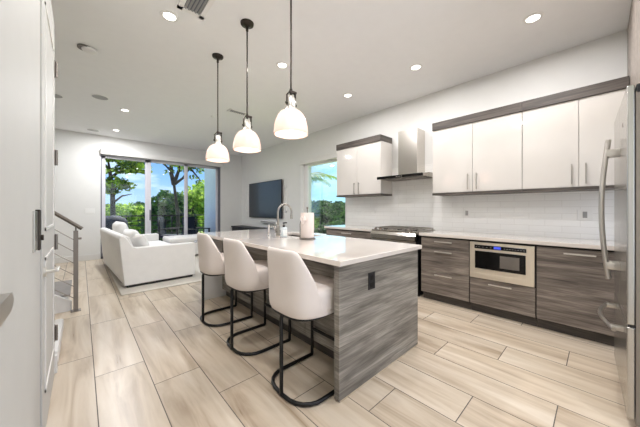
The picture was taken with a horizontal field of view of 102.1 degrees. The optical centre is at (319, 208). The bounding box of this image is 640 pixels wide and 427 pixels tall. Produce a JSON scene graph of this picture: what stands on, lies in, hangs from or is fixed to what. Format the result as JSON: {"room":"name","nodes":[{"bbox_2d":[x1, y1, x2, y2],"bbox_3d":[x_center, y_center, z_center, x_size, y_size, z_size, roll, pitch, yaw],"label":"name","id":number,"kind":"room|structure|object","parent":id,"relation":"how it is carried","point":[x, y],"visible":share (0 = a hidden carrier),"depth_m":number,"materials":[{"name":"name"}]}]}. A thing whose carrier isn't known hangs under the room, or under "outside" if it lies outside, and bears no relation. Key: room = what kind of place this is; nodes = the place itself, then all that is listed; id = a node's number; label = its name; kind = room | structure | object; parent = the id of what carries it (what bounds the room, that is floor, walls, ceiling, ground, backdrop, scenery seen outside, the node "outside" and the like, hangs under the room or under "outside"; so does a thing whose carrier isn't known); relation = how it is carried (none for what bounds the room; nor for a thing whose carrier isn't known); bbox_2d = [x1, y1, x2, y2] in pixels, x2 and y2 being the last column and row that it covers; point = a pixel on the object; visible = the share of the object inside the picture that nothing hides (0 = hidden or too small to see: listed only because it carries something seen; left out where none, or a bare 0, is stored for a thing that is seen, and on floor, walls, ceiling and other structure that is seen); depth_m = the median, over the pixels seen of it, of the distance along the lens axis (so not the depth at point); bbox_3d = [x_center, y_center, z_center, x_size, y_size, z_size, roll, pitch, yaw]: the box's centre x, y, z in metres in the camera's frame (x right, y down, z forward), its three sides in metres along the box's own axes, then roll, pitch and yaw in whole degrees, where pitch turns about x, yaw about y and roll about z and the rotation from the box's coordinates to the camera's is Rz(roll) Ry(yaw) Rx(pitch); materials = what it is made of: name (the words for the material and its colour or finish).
{"room":"kitchen","nodes":[
{"label":"kitchen","id":0,"kind":"room"},
{"bbox_2d":[55,129,241,257],"bbox_3d":[-5.310,-0.300,6.905,6.770,3.140,0.150,0,0,-43],"label":"wall","id":1,"kind":"structure","parent":0,"point":[78,170],"depth_m":6.42,"materials":[{"name":"paint"}]},
{"bbox_2d":[55,254,100,263],"bbox_3d":[-6.650,1.202,5.552,2.965,0.135,0.018,0,0,-43],"label":"baseboard","id":2,"kind":"structure","parent":1,"relation":"attached to","point":[93,256],"depth_m":6.30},
{"bbox_2d":[85,209,94,212],"bbox_3d":[-5.714,0.050,6.422,0.180,0.120,0.011,0,0,-43],"label":"light switch","id":3,"kind":"object","parent":1,"relation":"attached to","point":[86,210],"visible":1,"depth_m":6.42,"materials":[{"name":"white plastic"}]},
{"bbox_2d":[101,154,219,258],"bbox_3d":[-4.493,-0.080,7.653,3.055,2.700,0.120,0,0,-43],"label":"sliding door","id":4,"kind":"structure","parent":1,"relation":"in","point":[147,162],"depth_m":7.33,"materials":[{"name":"metal"}]},
{"bbox_2d":[100,148,221,167],"bbox_3d":[-4.406,-1.452,7.570,3.080,0.155,0.100,0,0,-43],"label":"roller blind","id":5,"kind":"object","parent":4,"relation":"attached to","point":[110,152],"visible":0.94,"depth_m":7.32,"materials":[{"name":"grey fabric"}]},
{"bbox_2d":[204,168,214,231],"bbox_3d":[-3.733,-0.405,9.280,0.390,3.850,1.200,0,0,-43],"label":"wall","id":6,"kind":"structure","parent":0,"point":[209,174],"depth_m":9.21,"materials":[{"name":"grey paint"}]},
{"bbox_2d":[46,259,636,426],"bbox_3d":[-1.439,1.345,2.789,7.070,0.150,11.450,0,0,-43],"label":"floor","id":7,"kind":"structure","parent":0,"point":[147,358],"depth_m":2.02,"materials":[{"name":"tile"}]},
{"bbox_2d":[55,354,57,372],"bbox_3d":[-2.111,1.202,1.965,0.165,0.135,0.049,0,0,-43],"label":"baseboard","id":8,"kind":"structure","parent":7,"relation":"on","point":[56,355],"depth_m":2.00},
{"bbox_2d":[55,319,63,360],"bbox_3d":[-2.454,1.210,2.402,0.075,0.120,0.860,0,0,-43],"label":"trim","id":9,"kind":"structure","parent":7,"relation":"on","point":[60,322],"depth_m":2.40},
{"bbox_2d":[55,280,71,313],"bbox_3d":[-4.146,0.547,2.929,1.945,1.445,0.970,0,0,-43],"label":"staircase","id":10,"kind":"structure","parent":7,"relation":"on","point":[63,303],"depth_m":3.23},
{"bbox_2d":[55,211,83,312],"bbox_3d":[-3.707,-0.040,2.620,1.937,2.621,0.100,0,0,-43],"label":"stair railing","id":11,"kind":"object","parent":10,"relation":"attached to","point":[76,238],"visible":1,"depth_m":3.21,"materials":[{"name":"metal"}]},
{"bbox_2d":[108,254,200,295],"bbox_3d":[-3.004,1.263,6.037,2.920,0.014,3.455,0,0,-43],"label":"area rug","id":12,"kind":"object","parent":7,"relation":"on","point":[196,277],"visible":0.25,"depth_m":4.36,"materials":[{"name":"beige carpet"}]},
{"bbox_2d":[100,228,194,287],"bbox_3d":[-3.656,0.839,5.359,2.650,0.834,1.157,0,0,45],"label":"sofa","id":13,"kind":"object","parent":12,"relation":"on","point":[161,261],"visible":1,"depth_m":4.44,"materials":[{"name":"white fabric"}]},
{"bbox_2d":[112,221,128,233],"bbox_3d":[-4.104,0.510,5.357,0.800,0.505,0.275,0,0,45],"label":"cushion","id":14,"kind":"object","parent":13,"relation":"on","point":[119,227],"visible":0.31,"depth_m":5.09,"materials":[{"name":"white fabric"}]},
{"bbox_2d":[123,229,138,246],"bbox_3d":[-3.408,0.580,4.721,0.800,0.423,0.255,0,0,45],"label":"cushion","id":15,"kind":"object","parent":13,"relation":"on","point":[130,233],"visible":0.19,"depth_m":4.46,"materials":[{"name":"white fabric"}]},
{"bbox_2d":[132,234,149,246],"bbox_3d":[-3.134,0.600,4.498,0.360,0.332,0.213,0,0,22],"label":"throw pillow","id":16,"kind":"object","parent":13,"relation":"on","point":[139,240],"visible":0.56,"depth_m":4.40,"materials":[{"name":"white fabric"}]},
{"bbox_2d":[148,240,170,245],"bbox_3d":[-3.930,0.858,5.789,1.095,0.155,0.930,0,0,45],"label":"seat cushion","id":17,"kind":"object","parent":13,"relation":"on","point":[158,242],"depth_m":6.02,"materials":[{"name":"white fabric"}]},
{"bbox_2d":[163,234,197,254],"bbox_3d":[-3.543,0.998,7.210,1.320,0.516,0.840,0,0,-43],"label":"bench sofa","id":18,"kind":"object","parent":12,"relation":"on","point":[192,237],"visible":0.21,"depth_m":6.78,"materials":[{"name":"white fabric"}]},
{"bbox_2d":[163,234,196,243],"bbox_3d":[-3.543,0.815,7.210,1.320,0.150,0.840,0,0,-43],"label":"seat cushion","id":19,"kind":"object","parent":18,"relation":"on","point":[192,237],"depth_m":6.74,"materials":[{"name":"white fabric"}]},
{"bbox_2d":[197,232,252,326],"bbox_3d":[-1.136,0.768,3.035,0.527,1.002,0.483,0,0,-41],"label":"bar stool","id":20,"kind":"object","parent":7,"relation":"on","point":[211,261],"visible":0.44,"depth_m":2.80,"materials":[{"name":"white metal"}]},
{"bbox_2d":[231,225,273,230],"bbox_3d":[-2.140,0.920,8.131,0.410,0.700,2.150,0,0,-43],"label":"media console","id":21,"kind":"object","parent":7,"relation":"on","point":[239,227],"visible":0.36,"depth_m":8.22,"materials":[{"name":"black wood"}]},
{"bbox_2d":[223,238,290,355],"bbox_3d":[-0.630,0.768,2.488,0.527,1.002,0.483,0,0,-43],"label":"bar stool","id":22,"kind":"object","parent":7,"relation":"on","point":[243,274],"visible":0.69,"depth_m":2.27,"materials":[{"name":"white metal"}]},
{"bbox_2d":[267,246,333,406],"bbox_3d":[-0.098,0.768,1.911,0.527,1.002,0.483,0,0,-43],"label":"bar stool","id":23,"kind":"object","parent":7,"relation":"on","point":[296,294],"visible":0.79,"depth_m":1.70,"materials":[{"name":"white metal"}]},
{"bbox_2d":[201,238,417,401],"bbox_3d":[-0.360,0.821,3.026,1.105,0.899,2.626,0,0,-43],"label":"kitchen island","id":24,"kind":"object","parent":7,"relation":"on","point":[372,329],"visible":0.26,"depth_m":2.05,"materials":[{"name":"grey wood"}]},
{"bbox_2d":[203,229,421,266],"bbox_3d":[-0.384,0.352,3.032,1.120,0.035,2.725,0,0,-43],"label":"island countertop","id":25,"kind":"structure","parent":24,"relation":"on","point":[340,251],"depth_m":2.37,"materials":[{"name":"white stone"}]},
{"bbox_2d":[267,224,275,234],"bbox_3d":[-0.613,0.265,3.318,0.126,0.140,0.044,0,0,-34],"label":"filter faucet","id":26,"kind":"object","parent":25,"relation":"on","point":[269,225],"visible":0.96,"depth_m":3.28,"materials":[{"name":"silver metal"}]},
{"bbox_2d":[274,203,292,235],"bbox_3d":[-0.469,0.131,3.260,0.274,0.407,0.062,0,0,-38],"label":"kitchen faucet","id":27,"kind":"object","parent":25,"relation":"on","point":[277,230],"visible":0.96,"depth_m":3.21,"materials":[{"name":"metal"}]},
{"bbox_2d":[281,222,286,236],"bbox_3d":[-0.428,0.246,3.083,0.075,0.176,0.057,0,0,-43],"label":"soap bottle","id":28,"kind":"object","parent":25,"relation":"on","point":[283,229],"visible":1,"depth_m":3.06,"materials":[{"name":"white plastic"}]},
{"bbox_2d":[299,207,315,239],"bbox_3d":[-0.142,0.155,2.898,0.184,0.358,0.184,0,0,-43],"label":"paper towel holder","id":29,"kind":"object","parent":25,"relation":"on","point":[306,207],"visible":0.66,"depth_m":2.84,"materials":[{"name":"metal"}]},
{"bbox_2d":[300,213,313,237],"bbox_3d":[-0.161,0.180,2.881,0.201,0.276,0.150,0,0,-43],"label":"paper towel roll","id":30,"kind":"object","parent":29,"relation":"on","point":[307,219],"visible":0.98,"depth_m":2.83,"materials":[{"name":"white paper"}]},
{"bbox_2d":[368,271,374,289],"bbox_3d":[0.385,0.532,1.921,0.080,0.125,0.009,0,0,-43],"label":"wall outlet","id":31,"kind":"object","parent":24,"relation":"attached to","point":[371,276],"visible":1,"depth_m":1.91,"materials":[{"name":"black plastic"}]},
{"bbox_2d":[326,228,372,239],"bbox_3d":[0.703,0.824,4.893,0.642,0.893,1.085,0,0,-43],"label":"base cabinet","id":32,"kind":"object","parent":7,"relation":"on","point":[334,232],"visible":0.23,"depth_m":4.66,"materials":[{"name":"grey wood"}]},
{"bbox_2d":[324,225,375,231],"bbox_3d":[0.701,0.355,4.895,0.643,0.040,1.130,0,0,-43],"label":"countertop","id":33,"kind":"structure","parent":32,"relation":"on","point":[344,227],"depth_m":4.73,"materials":[{"name":"white stone"}]},
{"bbox_2d":[370,226,434,295],"bbox_3d":[1.319,0.783,4.170,0.703,0.974,0.771,0,0,-43],"label":"range","id":34,"kind":"object","parent":7,"relation":"on","point":[401,234],"visible":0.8,"depth_m":3.91,"materials":[{"name":"silver metal"}]},
{"bbox_2d":[372,228,434,232],"bbox_3d":[1.345,0.337,4.193,0.635,0.017,0.771,0,0,-43],"label":"cooktop","id":35,"kind":"object","parent":34,"relation":"in","point":[377,230],"depth_m":3.99,"materials":[{"name":"metal"}]},
{"bbox_2d":[421,236,471,308],"bbox_3d":[1.857,0.824,3.643,0.642,0.893,0.623,0,0,-43],"label":"base cabinet","id":36,"kind":"object","parent":7,"relation":"on","point":[445,262],"visible":0.9,"depth_m":3.42,"materials":[{"name":"grey wood"}]},
{"bbox_2d":[470,239,536,325],"bbox_3d":[2.287,0.824,3.178,0.642,0.893,0.636,0,0,-43],"label":"base cabinet","id":37,"kind":"object","parent":7,"relation":"on","point":[510,301],"visible":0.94,"depth_m":2.95,"materials":[{"name":"grey wood"}]},
{"bbox_2d":[470,241,534,286],"bbox_3d":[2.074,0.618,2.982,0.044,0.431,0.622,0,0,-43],"label":"microwave","id":38,"kind":"object","parent":37,"relation":"in","point":[507,263],"visible":1,"depth_m":2.94,"materials":[{"name":"metal"}]},
{"bbox_2d":[537,245,614,345],"bbox_3d":[2.726,0.824,2.702,0.642,0.893,0.650,0,0,-43],"label":"base cabinet","id":39,"kind":"object","parent":7,"relation":"on","point":[572,283],"visible":0.82,"depth_m":2.54,"materials":[{"name":"grey wood"}]},
{"bbox_2d":[419,230,613,250],"bbox_3d":[2.292,0.355,3.173,0.643,0.040,1.932,0,0,-43],"label":"countertop","id":40,"kind":"structure","parent":39,"relation":"on","point":[524,239],"depth_m":2.94,"materials":[{"name":"white stone"}]},
{"bbox_2d":[598,83,639,426],"bbox_3d":[2.326,0.278,1.591,0.911,1.985,0.844,0,0,-44],"label":"refrigerator","id":41,"kind":"object","parent":7,"relation":"on","point":[625,153],"visible":1,"depth_m":1.51,"materials":[{"name":"metal"}]},
{"bbox_2d":[51,0,631,155],"bbox_3d":[-1.456,-1.945,2.807,7.070,0.150,11.500,0,0,-43],"label":"ceiling","id":42,"kind":"structure","parent":0,"point":[148,65],"depth_m":3.09,"materials":[{"name":"paint"}]},
{"bbox_2d":[55,93,63,97],"bbox_3d":[-4.368,-1.866,4.242,0.240,0.008,0.240,0,0,-43],"label":"ceiling speaker","id":43,"kind":"object","parent":42,"relation":"attached to","point":[56,94],"visible":0.41,"depth_m":4.28,"materials":[{"name":"grey plastic"}]},
{"bbox_2d":[77,44,96,54],"bbox_3d":[-2.701,-1.849,3.005,0.179,0.041,0.144,0,0,-43],"label":"smoke detector","id":44,"kind":"object","parent":42,"relation":"attached to","point":[83,47],"visible":1,"depth_m":2.98,"materials":[{"name":"plastic"}]},
{"bbox_2d":[91,94,108,99],"bbox_3d":[-3.673,-1.866,4.319,0.240,0.008,0.240,0,0,-43],"label":"ceiling speaker","id":45,"kind":"object","parent":42,"relation":"attached to","point":[97,96],"visible":1,"depth_m":4.32,"materials":[{"name":"grey plastic"}]},
{"bbox_2d":[160,9,178,21],"bbox_3d":[-1.458,-1.866,2.506,0.164,0.008,0.164,0,0,-43],"label":"recessed light","id":46,"kind":"object","parent":42,"relation":"in","point":[168,15],"visible":1,"depth_m":2.50,"materials":[{"name":"white plastic"}]},
{"bbox_2d":[177,0,214,19],"bbox_3d":[-1.080,-1.863,2.297,0.230,0.014,0.460,0,0,-43],"label":"ceiling vent","id":47,"kind":"object","parent":42,"relation":"in","point":[197,8],"visible":1,"depth_m":2.38,"materials":[{"name":"white plastic"}]},
{"bbox_2d":[206,53,229,162],"bbox_3d":[-1.249,-1.231,3.162,0.272,1.278,0.272,0,0,-43],"label":"pendant lamp","id":48,"kind":"object","parent":42,"relation":"hanging from","point":[216,152],"visible":1,"depth_m":3.12,"materials":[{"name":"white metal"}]},
{"bbox_2d":[227,108,245,115],"bbox_3d":[-1.586,-1.863,4.988,0.360,0.014,0.160,0,0,-43],"label":"ceiling vent","id":49,"kind":"object","parent":42,"relation":"in","point":[230,109],"visible":0.96,"depth_m":4.98,"materials":[{"name":"white plastic"}]},
{"bbox_2d":[233,18,260,152],"bbox_3d":[-0.733,-1.231,2.603,0.272,1.278,0.272,0,0,-43],"label":"pendant lamp","id":50,"kind":"object","parent":42,"relation":"hanging from","point":[246,140],"visible":1,"depth_m":2.57,"materials":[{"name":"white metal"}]},
{"bbox_2d":[276,61,288,68],"bbox_3d":[-0.490,-1.866,3.360,0.164,0.008,0.164,0,0,-43],"label":"recessed light","id":51,"kind":"object","parent":42,"relation":"in","point":[281,64],"visible":1,"depth_m":3.36,"materials":[{"name":"white plastic"}]},
{"bbox_2d":[274,0,307,138],"bbox_3d":[-0.231,-1.231,2.060,0.272,1.278,0.272,0,0,-43],"label":"pendant lamp","id":52,"kind":"object","parent":42,"relation":"hanging from","point":[290,123],"visible":1,"depth_m":2.02,"materials":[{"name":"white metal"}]},
{"bbox_2d":[343,93,352,97],"bbox_3d":[0.459,-1.866,4.249,0.164,0.008,0.164,0,0,-43],"label":"recessed light","id":53,"kind":"object","parent":42,"relation":"in","point":[347,95],"visible":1,"depth_m":4.25,"materials":[{"name":"white plastic"}]},
{"bbox_2d":[409,64,422,70],"bbox_3d":[1.264,-1.866,3.407,0.164,0.008,0.164,0,0,-43],"label":"recessed light","id":54,"kind":"object","parent":42,"relation":"in","point":[413,67],"visible":1,"depth_m":3.40,"materials":[{"name":"white plastic"}]},
{"bbox_2d":[522,12,543,23],"bbox_3d":[2.085,-1.866,2.532,0.164,0.008,0.164,0,0,-43],"label":"recessed light","id":55,"kind":"object","parent":42,"relation":"in","point":[534,17],"visible":1,"depth_m":2.52,"materials":[{"name":"white plastic"}]},
{"bbox_2d":[242,29,626,231],"bbox_3d":[1.043,-0.300,5.149,0.180,3.140,11.350,0,0,-43],"label":"wall","id":56,"kind":"structure","parent":0,"point":[603,59],"depth_m":4.16,"materials":[{"name":"paint"}]},
{"bbox_2d":[249,179,281,218],"bbox_3d":[-1.691,-0.280,7.923,0.072,1.100,1.895,0,0,-43],"label":"television","id":57,"kind":"object","parent":56,"relation":"attached to","point":[265,198],"visible":1,"depth_m":7.82,"materials":[{"name":"black plastic"}]},
{"bbox_2d":[246,186,286,211],"bbox_3d":[-1.725,-0.270,7.997,0.022,0.700,2.390,0,0,-43],"label":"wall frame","id":58,"kind":"object","parent":56,"relation":"attached to","point":[286,186],"visible":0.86,"depth_m":7.16,"materials":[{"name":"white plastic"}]},
{"bbox_2d":[260,220,276,223],"bbox_3d":[-1.518,0.390,7.718,0.096,0.080,0.900,0,0,-43],"label":"soundbar","id":59,"kind":"object","parent":56,"relation":"attached to","point":[261,221],"visible":0.78,"depth_m":7.65,"materials":[{"name":"white plastic"}]},
{"bbox_2d":[261,221,275,223],"bbox_3d":[-1.551,0.390,7.688,0.007,0.060,0.840,0,0,-43],"label":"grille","id":60,"kind":"object","parent":59,"relation":"attached to","point":[270,222],"depth_m":7.61,"materials":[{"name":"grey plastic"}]},
{"bbox_2d":[304,159,345,234],"bbox_3d":[0.103,-0.225,6.092,0.180,1.810,1.510,0,0,-43],"label":"window","id":61,"kind":"structure","parent":56,"relation":"in","point":[307,168],"depth_m":6.53,"materials":[{"name":"white plastic"}]},
{"bbox_2d":[300,153,336,212],"bbox_3d":[0.007,-0.290,6.072,0.090,1.880,1.530,0,0,-43],"label":"window frame","id":62,"kind":"structure","parent":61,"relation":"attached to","point":[332,156],"depth_m":6.37,"materials":[{"name":"white plastic"}]},
{"bbox_2d":[336,134,391,197],"bbox_3d":[0.813,-0.765,4.958,0.390,1.050,1.050,0,0,-43],"label":"upper cabinet","id":63,"kind":"object","parent":56,"relation":"attached to","point":[360,162],"visible":1,"depth_m":4.72,"materials":[{"name":"white paint"}]},
{"bbox_2d":[377,128,432,181],"bbox_3d":[1.405,-0.886,4.232,0.507,0.797,0.786,0,0,-43],"label":"range hood","id":64,"kind":"object","parent":56,"relation":"attached to","point":[411,142],"visible":1,"depth_m":4.17,"materials":[{"name":"metal"}]},
{"bbox_2d":[464,209,469,216],"bbox_3d":[2.152,0.060,3.791,0.010,0.118,0.075,0,0,-43],"label":"wall outlet","id":65,"kind":"object","parent":56,"relation":"attached to","point":[466,211],"visible":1,"depth_m":3.79,"materials":[{"name":"white plastic"}]},
{"bbox_2d":[432,102,524,195],"bbox_3d":[2.132,-0.728,3.530,0.390,1.055,1.051,0,0,-43],"label":"upper cabinet","id":66,"kind":"object","parent":56,"relation":"attached to","point":[479,153],"visible":0.96,"depth_m":3.35,"materials":[{"name":"white paint"}]},
{"bbox_2d":[347,164,613,240],"bbox_3d":[1.881,-0.195,4.100,0.012,1.070,3.850,0,0,-43],"label":"backsplash","id":67,"kind":"structure","parent":56,"relation":"attached to","point":[412,203],"depth_m":3.60,"materials":[{"name":"tile"}]},
{"bbox_2d":[522,76,629,192],"bbox_3d":[2.764,-0.728,2.846,0.390,1.055,0.807,0,0,-43],"label":"upper cabinet","id":68,"kind":"object","parent":56,"relation":"attached to","point":[565,134],"visible":0.78,"depth_m":2.73,"materials":[{"name":"white paint"}]},
{"bbox_2d":[577,209,592,220],"bbox_3d":[2.973,0.065,2.902,0.010,0.125,0.120,0,0,-43],"label":"wall outlet","id":69,"kind":"object","parent":56,"relation":"attached to","point":[582,214],"visible":1,"depth_m":2.90,"materials":[{"name":"white plastic"}]},
{"bbox_2d":[627,0,639,86],"bbox_3d":[2.707,-1.321,1.791,1.907,1.092,0.658,0,0,-43],"label":"pantry cabinet","id":70,"kind":"object","parent":56,"relation":"attached to","point":[633,30],"visible":0.5,"depth_m":2.12,"materials":[{"name":"beige wood"}]},
{"bbox_3d":[-5.775,1.410,7.836,5.350,0.220,1.850,0,0,-43],"label":"balcony slab","id":71,"kind":"object","parent":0,"visible":0},
{"bbox_2d":[105,215,127,229],"bbox_3d":[-5.973,0.740,7.483,0.680,1.120,0.680,0,0,-43],"label":"covered grill","id":72,"kind":"object","parent":71,"relation":"on","point":[109,220],"visible":0.21,"depth_m":7.27,"materials":[{"name":"grey fabric"}]},
{"bbox_2d":[105,214,203,233],"bbox_3d":[-6.301,0.755,8.406,5.350,1.090,0.060,0,0,-43],"label":"balcony railing","id":73,"kind":"object","parent":71,"relation":"on","point":[125,216],"visible":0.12,"depth_m":9.15,"materials":[{"name":"black metal"}]},
{"bbox_2d":[157,217,182,239],"bbox_3d":[-5.060,0.780,8.755,0.660,1.040,0.600,0,0,-13],"label":"patio chair","id":74,"kind":"object","parent":71,"relation":"on","point":[161,224],"visible":0.7,"depth_m":8.59,"materials":[{"name":"black plastic"}]},
{"bbox_2d":[182,216,209,234],"bbox_3d":[-4.151,0.780,8.657,0.660,1.040,0.600,0,0,17],"label":"patio chair","id":75,"kind":"object","parent":71,"relation":"on","point":[192,222],"visible":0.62,"depth_m":8.80,"materials":[{"name":"black plastic"}]},
{"bbox_3d":[-0.259,-0.300,-0.069,0.125,3.140,5.450,0,0,-43],"label":"wall","id":76,"kind":"structure","parent":0,"visible":0},
{"bbox_2d":[0,0,43,426],"bbox_3d":[-0.695,-0.026,0.566,0.087,2.568,1.175,0,0,-43],"label":"door","id":77,"kind":"structure","parent":76,"relation":"in","point":[21,237],"depth_m":0.71,"materials":[{"name":"paint"}]},
{"bbox_2d":[35,0,54,426],"bbox_3d":[-1.598,-0.300,1.488,0.028,3.140,1.355,0,0,-43],"label":"trim","id":78,"kind":"structure","parent":76,"relation":"attached to","point":[37,2],"depth_m":1.25,"materials":[{"name":"paint"}]},
{"bbox_2d":[40,0,59,426],"bbox_3d":[-1.728,-0.026,1.678,0.083,2.568,0.870,0,0,-43],"label":"door","id":79,"kind":"structure","parent":76,"relation":"in","point":[48,65],"depth_m":1.51,"materials":[{"name":"paint"}]},
{"label":"outside","id":80,"kind":"structure","parent":0,"visible":0},
{"bbox_3d":[-36.819,4.970,61.965,210.000,0.200,119.000,0,0,-43],"label":"ground","id":81,"kind":"structure","parent":80,"visible":0},
{"bbox_2d":[105,203,131,215],"bbox_3d":[-17.786,2.177,22.977,4.112,5.401,4.128,0,0,-43],"label":"tree","id":82,"kind":"object","parent":81,"relation":"on","point":[107,213],"visible":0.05,"depth_m":22.38,"materials":[{"name":"green plant"}]},
{"bbox_2d":[105,158,152,215],"bbox_3d":[-12.214,0.586,15.954,3.490,8.567,1.838,0,0,-5],"label":"tree","id":83,"kind":"object","parent":81,"relation":"on","point":[113,186],"visible":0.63,"depth_m":15.83,"materials":[{"name":"green plant"}]},
{"bbox_2d":[116,201,144,233],"bbox_3d":[-15.764,2.123,22.014,3.675,5.508,4.059,0,0,-13],"label":"tree","id":84,"kind":"object","parent":81,"relation":"on","point":[124,210],"visible":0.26,"depth_m":21.12,"materials":[{"name":"green plant"}]},
{"bbox_2d":[137,189,183,240],"bbox_3d":[-10.218,1.793,16.963,3.097,6.166,3.245,0,0,15],"label":"tree","id":85,"kind":"object","parent":81,"relation":"on","point":[155,209],"visible":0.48,"depth_m":16.11,"materials":[{"name":"green plant"}]},
{"bbox_2d":[156,163,203,233],"bbox_3d":[-7.202,0.872,12.972,3.170,8.001,1.425,0,0,-2],"label":"tree","id":86,"kind":"object","parent":81,"relation":"on","point":[174,180],"visible":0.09,"depth_m":12.94,"materials":[{"name":"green plant"}]},
{"bbox_2d":[156,191,203,233],"bbox_3d":[-9.652,1.866,17.463,3.164,6.021,3.381,0,0,34],"label":"tree","id":87,"kind":"object","parent":81,"relation":"on","point":[181,199],"visible":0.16,"depth_m":16.84,"materials":[{"name":"green plant"}]},
{"bbox_2d":[179,186,203,231],"bbox_3d":[-8.747,1.614,18.026,2.891,6.525,2.840,0,0,-43],"label":"tree","id":88,"kind":"object","parent":81,"relation":"on","point":[199,200],"visible":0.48,"depth_m":17.36,"materials":[{"name":"green plant"}]},
{"bbox_2d":[188,182,203,231],"bbox_3d":[-9.049,1.400,20.011,3.104,6.952,2.921,0,0,-43],"label":"tree","id":89,"kind":"object","parent":81,"relation":"on","point":[199,186],"visible":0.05,"depth_m":19.30,"materials":[{"name":"green plant"}]},
{"bbox_2d":[314,220,319,231],"bbox_3d":[-1.756,2.680,26.469,3.998,4.393,3.877,0,0,-15],"label":"tree","id":90,"kind":"object","parent":81,"relation":"on","point":[315,223],"visible":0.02,"depth_m":25.99,"materials":[{"name":"green plant"}]},
{"bbox_2d":[313,199,331,203],"bbox_3d":[0.403,1.454,50.608,5.864,6.854,6.219,0,0,27],"label":"tree","id":91,"kind":"object","parent":81,"relation":"on","point":[323,200],"visible":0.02,"depth_m":50.14,"materials":[{"name":"green plant"}]},
{"bbox_2d":[311,206,336,224],"bbox_3d":[0.353,2.213,32.487,4.561,5.332,4.837,0,0,-1],"label":"tree","id":92,"kind":"object","parent":81,"relation":"on","point":[321,214],"visible":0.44,"depth_m":31.18,"materials":[{"name":"green plant"}]},
{"bbox_2d":[312,202,336,210],"bbox_3d":[0.471,1.898,39.472,5.410,5.964,5.102,0,0,-38],"label":"tree","id":93,"kind":"object","parent":81,"relation":"on","point":[318,204],"visible":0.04,"depth_m":38.58,"materials":[{"name":"green plant"}]},
{"bbox_2d":[314,221,344,233],"bbox_3d":[1.262,2.901,21.892,3.584,3.950,3.380,0,0,-43],"label":"tree","id":94,"kind":"object","parent":81,"relation":"on","point":[321,228],"visible":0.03,"depth_m":21.57,"materials":[{"name":"green plant"}]},
{"bbox_2d":[330,203,344,213],"bbox_3d":[3.433,1.964,39.364,5.307,5.832,5.146,0,0,-5],"label":"tree","id":95,"kind":"object","parent":81,"relation":"on","point":[340,207],"visible":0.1,"depth_m":38.52,"materials":[{"name":"green plant"}]},
{"bbox_2d":[332,214,344,223],"bbox_3d":[2.846,2.568,27.183,3.951,4.618,4.190,0,0,-38],"label":"tree","id":96,"kind":"object","parent":81,"relation":"on","point":[341,217],"visible":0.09,"depth_m":26.16,"materials":[{"name":"green plant"}]},
{"bbox_2d":[332,201,344,204],"bbox_3d":[3.482,1.588,50.989,5.811,6.585,5.992,0,0,5],"label":"tree","id":97,"kind":"object","parent":81,"relation":"on","point":[338,202],"visible":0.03,"depth_m":50.44,"materials":[{"name":"green plant"}]},
{"bbox_2d":[334,210,344,215],"bbox_3d":[3.682,2.386,32.709,4.263,4.983,4.521,0,0,34],"label":"tree","id":98,"kind":"object","parent":81,"relation":"on","point":[342,211],"visible":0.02,"depth_m":32.56,"materials":[{"name":"green plant"}]},
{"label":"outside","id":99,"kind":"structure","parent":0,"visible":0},
{"bbox_3d":[52.136,4.970,35.227,115.600,0.200,41.000,0,0,-43],"label":"ground","id":100,"kind":"structure","parent":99,"visible":0},
{"bbox_2d":[311,172,336,187],"bbox_3d":[-0.933,1.727,10.500,3.404,6.295,3.383,0,0,-43],"label":"palm tree","id":101,"kind":"object","parent":100,"relation":"on","point":[320,174],"visible":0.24,"depth_m":10.42,"materials":[{"name":"green plant"}]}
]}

